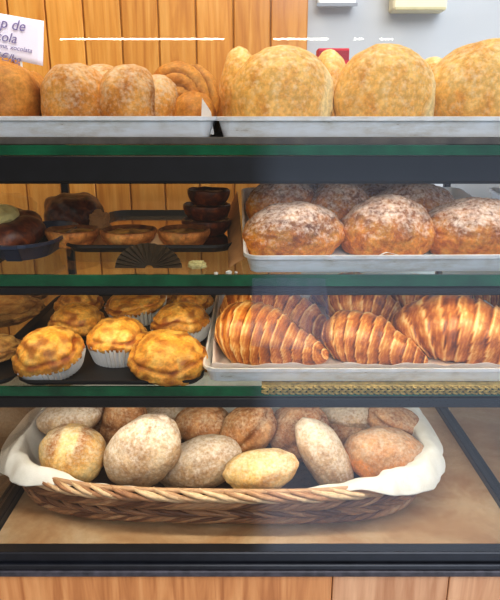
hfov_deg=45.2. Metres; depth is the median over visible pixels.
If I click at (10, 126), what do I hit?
baking tray
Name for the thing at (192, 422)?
bread roll
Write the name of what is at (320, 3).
wall box
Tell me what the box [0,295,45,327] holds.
pie
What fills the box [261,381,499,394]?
mat
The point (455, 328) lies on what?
croissant
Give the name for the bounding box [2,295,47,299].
pie
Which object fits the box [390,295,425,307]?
croissant
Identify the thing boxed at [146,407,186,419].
bread roll
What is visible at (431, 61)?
bread
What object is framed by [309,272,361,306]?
croissant
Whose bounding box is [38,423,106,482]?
bread roll
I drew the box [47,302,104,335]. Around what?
pie
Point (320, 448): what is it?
bread roll
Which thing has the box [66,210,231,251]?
baking tray
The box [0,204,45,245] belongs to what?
pastry
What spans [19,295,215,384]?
baking tray
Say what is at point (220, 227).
tart
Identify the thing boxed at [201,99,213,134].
paper corner
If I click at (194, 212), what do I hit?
tart
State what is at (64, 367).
paper cup
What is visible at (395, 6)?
meter box
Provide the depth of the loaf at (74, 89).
0.79 m
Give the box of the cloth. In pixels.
[0,372,445,495]
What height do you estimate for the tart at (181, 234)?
0.029 m
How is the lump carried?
on the display case
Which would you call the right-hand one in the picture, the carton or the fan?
the carton
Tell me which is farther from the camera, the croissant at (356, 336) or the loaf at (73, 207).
the loaf at (73, 207)
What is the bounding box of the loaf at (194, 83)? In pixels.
[153,61,221,132]
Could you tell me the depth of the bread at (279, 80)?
0.81 m
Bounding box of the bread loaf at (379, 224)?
[341,194,435,254]
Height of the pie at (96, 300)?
0.043 m
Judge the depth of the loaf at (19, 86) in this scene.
0.80 m
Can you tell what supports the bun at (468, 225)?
on the baking tray at (339, 261)
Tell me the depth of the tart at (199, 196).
1.07 m
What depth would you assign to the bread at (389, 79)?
0.81 m
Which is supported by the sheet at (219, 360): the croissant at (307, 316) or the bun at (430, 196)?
the croissant at (307, 316)
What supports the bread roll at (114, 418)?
in the bread basket
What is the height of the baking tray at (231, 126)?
0.026 m
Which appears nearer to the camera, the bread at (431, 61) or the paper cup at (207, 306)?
the bread at (431, 61)
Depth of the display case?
0.94 m
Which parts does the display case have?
rail, post, panel, shelf rail, shelf rail, shelf rail, rail, panel, post, rail, glass, panel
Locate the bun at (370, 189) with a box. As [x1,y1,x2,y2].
[356,184,393,197]
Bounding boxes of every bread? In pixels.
[219,46,251,115]
[229,45,333,115]
[318,49,345,115]
[333,43,435,115]
[425,56,441,68]
[432,38,499,115]
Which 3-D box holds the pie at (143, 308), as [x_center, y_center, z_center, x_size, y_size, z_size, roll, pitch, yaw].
[-0.220,0.015,1.157,0.120,0.063,0.119,2,17,8]
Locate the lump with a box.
[188,260,206,268]
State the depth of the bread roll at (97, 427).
1.21 m
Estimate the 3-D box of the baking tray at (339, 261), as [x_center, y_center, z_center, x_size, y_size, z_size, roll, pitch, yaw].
[0.205,-0.131,1.014,0.437,0.073,0.419,0,17,-1]
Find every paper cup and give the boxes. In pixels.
[17,346,85,385]
[87,345,128,367]
[152,318,210,341]
[172,302,213,314]
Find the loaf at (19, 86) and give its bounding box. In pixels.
[0,60,43,115]
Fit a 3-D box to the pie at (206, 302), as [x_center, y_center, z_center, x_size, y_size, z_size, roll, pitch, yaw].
[-0.114,0.001,1.193,0.087,0.051,0.087,-5,17,-16]
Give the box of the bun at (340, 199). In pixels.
[311,184,368,220]
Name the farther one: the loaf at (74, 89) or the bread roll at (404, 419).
the bread roll at (404, 419)
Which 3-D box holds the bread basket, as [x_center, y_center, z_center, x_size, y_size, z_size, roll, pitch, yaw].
[-0.051,0.280,1.185,0.796,0.083,0.481,0,17,0]
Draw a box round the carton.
[316,48,348,63]
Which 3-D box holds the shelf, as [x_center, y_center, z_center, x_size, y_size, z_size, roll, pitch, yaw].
[0.014,0.318,1.233,0.854,0.015,0.560,0,17,0]
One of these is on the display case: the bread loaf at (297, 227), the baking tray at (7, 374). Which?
the baking tray at (7, 374)
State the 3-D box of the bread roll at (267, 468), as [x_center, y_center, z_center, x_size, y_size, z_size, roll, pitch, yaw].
[0.019,0.292,1.032,0.132,0.072,0.078,0,17,-1]
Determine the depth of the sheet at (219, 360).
0.89 m
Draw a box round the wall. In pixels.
[0,0,499,375]
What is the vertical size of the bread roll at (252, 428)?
0.105 m
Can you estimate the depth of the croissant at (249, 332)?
0.91 m
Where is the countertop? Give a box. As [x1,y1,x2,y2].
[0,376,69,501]
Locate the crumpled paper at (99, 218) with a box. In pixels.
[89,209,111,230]
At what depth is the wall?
1.39 m
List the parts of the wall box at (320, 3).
trim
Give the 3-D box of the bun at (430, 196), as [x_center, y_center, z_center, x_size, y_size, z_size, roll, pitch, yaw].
[0.278,-0.162,1.027,0.155,0.079,0.118,1,17,2]
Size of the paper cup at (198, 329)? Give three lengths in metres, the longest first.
0.108 x 0.108 x 0.030 m
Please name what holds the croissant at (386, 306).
on the sheet at (219, 360)
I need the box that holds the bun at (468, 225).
[428,197,499,254]
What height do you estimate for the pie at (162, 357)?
0.064 m
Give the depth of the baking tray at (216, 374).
0.88 m
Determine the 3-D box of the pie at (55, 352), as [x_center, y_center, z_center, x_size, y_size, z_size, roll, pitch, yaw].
[-0.306,0.081,0.915,0.109,0.077,0.108,3,17,10]
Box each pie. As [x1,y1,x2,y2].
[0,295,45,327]
[0,333,20,361]
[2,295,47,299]
[11,325,85,385]
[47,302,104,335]
[53,295,104,310]
[86,315,147,367]
[104,295,166,325]
[127,329,207,386]
[150,302,210,341]
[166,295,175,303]
[172,295,213,314]
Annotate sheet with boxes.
[211,295,499,367]
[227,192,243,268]
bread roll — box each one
[36,407,103,434]
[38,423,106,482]
[92,407,104,432]
[100,407,146,443]
[103,414,181,486]
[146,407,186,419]
[160,434,241,487]
[174,407,228,440]
[220,407,276,452]
[222,448,298,488]
[270,407,329,461]
[295,417,353,484]
[319,407,369,429]
[329,423,362,444]
[343,425,423,476]
[367,407,418,434]
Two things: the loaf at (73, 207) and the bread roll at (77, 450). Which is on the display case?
the loaf at (73, 207)
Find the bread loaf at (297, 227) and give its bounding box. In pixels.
[242,201,344,254]
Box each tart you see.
[45,225,98,247]
[100,224,156,244]
[158,224,209,244]
[181,217,230,235]
[183,202,230,221]
[187,186,229,205]
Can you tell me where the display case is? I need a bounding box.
[0,132,499,599]
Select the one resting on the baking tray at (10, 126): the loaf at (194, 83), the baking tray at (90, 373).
the loaf at (194, 83)
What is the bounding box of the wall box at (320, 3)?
[317,0,357,6]
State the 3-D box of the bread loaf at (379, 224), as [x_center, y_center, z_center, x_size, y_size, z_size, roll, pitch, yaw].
[0.206,-0.112,0.895,0.133,0.091,0.128,-11,20,-32]
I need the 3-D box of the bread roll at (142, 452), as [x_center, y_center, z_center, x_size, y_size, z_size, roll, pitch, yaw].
[-0.187,0.265,1.044,0.135,0.144,0.086,-1,17,-5]
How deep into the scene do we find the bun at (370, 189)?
1.10 m
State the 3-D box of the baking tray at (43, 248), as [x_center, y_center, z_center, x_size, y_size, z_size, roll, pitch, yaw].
[-0.354,-0.101,0.997,0.108,0.026,0.239,0,17,0]
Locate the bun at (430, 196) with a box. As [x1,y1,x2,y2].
[377,184,455,212]
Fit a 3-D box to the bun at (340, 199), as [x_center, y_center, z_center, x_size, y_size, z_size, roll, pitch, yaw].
[0.147,-0.158,1.009,0.112,0.084,0.111,-6,18,-18]
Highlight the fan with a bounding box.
[115,243,181,267]
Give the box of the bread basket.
[22,439,416,524]
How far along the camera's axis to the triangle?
1.00 m
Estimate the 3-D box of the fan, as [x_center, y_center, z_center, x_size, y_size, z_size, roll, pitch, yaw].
[-0.143,-0.062,0.841,0.095,0.037,0.007,0,17,0]
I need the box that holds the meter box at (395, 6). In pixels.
[389,0,446,13]
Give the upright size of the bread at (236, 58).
0.128 m
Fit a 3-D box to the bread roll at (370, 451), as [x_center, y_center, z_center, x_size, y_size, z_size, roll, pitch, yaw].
[0.243,0.279,1.080,0.149,0.105,0.094,-1,17,-3]
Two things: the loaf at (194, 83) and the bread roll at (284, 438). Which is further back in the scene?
the bread roll at (284, 438)
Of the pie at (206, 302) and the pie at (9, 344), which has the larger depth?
the pie at (206, 302)
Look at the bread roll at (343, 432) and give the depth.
1.18 m
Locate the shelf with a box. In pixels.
[0,407,499,543]
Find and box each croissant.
[214,300,328,365]
[219,295,326,339]
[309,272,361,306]
[320,310,427,364]
[325,295,400,321]
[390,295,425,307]
[391,295,499,364]
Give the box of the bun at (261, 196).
[245,184,314,218]
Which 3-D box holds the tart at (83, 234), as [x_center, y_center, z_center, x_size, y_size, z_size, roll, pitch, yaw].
[-0.296,-0.107,1.005,0.087,0.030,0.086,0,17,0]
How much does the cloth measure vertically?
0.088 m
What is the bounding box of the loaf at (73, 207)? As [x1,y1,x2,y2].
[44,192,103,224]
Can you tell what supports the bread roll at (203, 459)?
in the bread basket
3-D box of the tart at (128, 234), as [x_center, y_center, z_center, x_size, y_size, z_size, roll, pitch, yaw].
[-0.203,-0.107,1.005,0.094,0.030,0.095,0,17,0]
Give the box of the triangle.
[151,233,163,243]
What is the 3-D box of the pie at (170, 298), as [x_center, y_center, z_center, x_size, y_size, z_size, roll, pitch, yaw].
[-0.175,-0.012,1.234,0.064,0.050,0.065,0,17,0]
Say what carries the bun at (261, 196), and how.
on the baking tray at (339, 261)
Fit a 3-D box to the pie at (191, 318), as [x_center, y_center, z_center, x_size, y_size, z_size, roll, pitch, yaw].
[-0.122,0.039,1.050,0.107,0.069,0.108,-2,17,-8]
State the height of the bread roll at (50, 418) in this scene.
0.063 m
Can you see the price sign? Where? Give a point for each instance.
(21, 38)
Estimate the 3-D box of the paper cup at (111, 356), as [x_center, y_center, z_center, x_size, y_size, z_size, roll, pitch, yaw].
[-0.210,0.078,0.966,0.102,0.034,0.102,0,17,0]
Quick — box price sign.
[0,13,43,66]
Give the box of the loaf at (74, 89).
[40,63,178,115]
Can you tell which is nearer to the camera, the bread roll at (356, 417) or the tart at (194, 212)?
the tart at (194, 212)
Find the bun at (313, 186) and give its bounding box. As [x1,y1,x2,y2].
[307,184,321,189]
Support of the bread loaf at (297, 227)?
on the baking tray at (339, 261)
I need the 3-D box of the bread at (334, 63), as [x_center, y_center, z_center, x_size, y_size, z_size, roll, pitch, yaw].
[0.130,-0.342,0.983,0.069,0.127,0.102,0,17,0]
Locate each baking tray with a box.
[0,116,221,136]
[0,220,78,260]
[0,295,60,383]
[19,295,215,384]
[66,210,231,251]
[203,295,499,380]
[216,116,499,136]
[241,187,499,271]
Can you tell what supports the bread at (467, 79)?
on the baking tray at (231, 126)
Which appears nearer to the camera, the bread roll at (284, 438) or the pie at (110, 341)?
the pie at (110, 341)

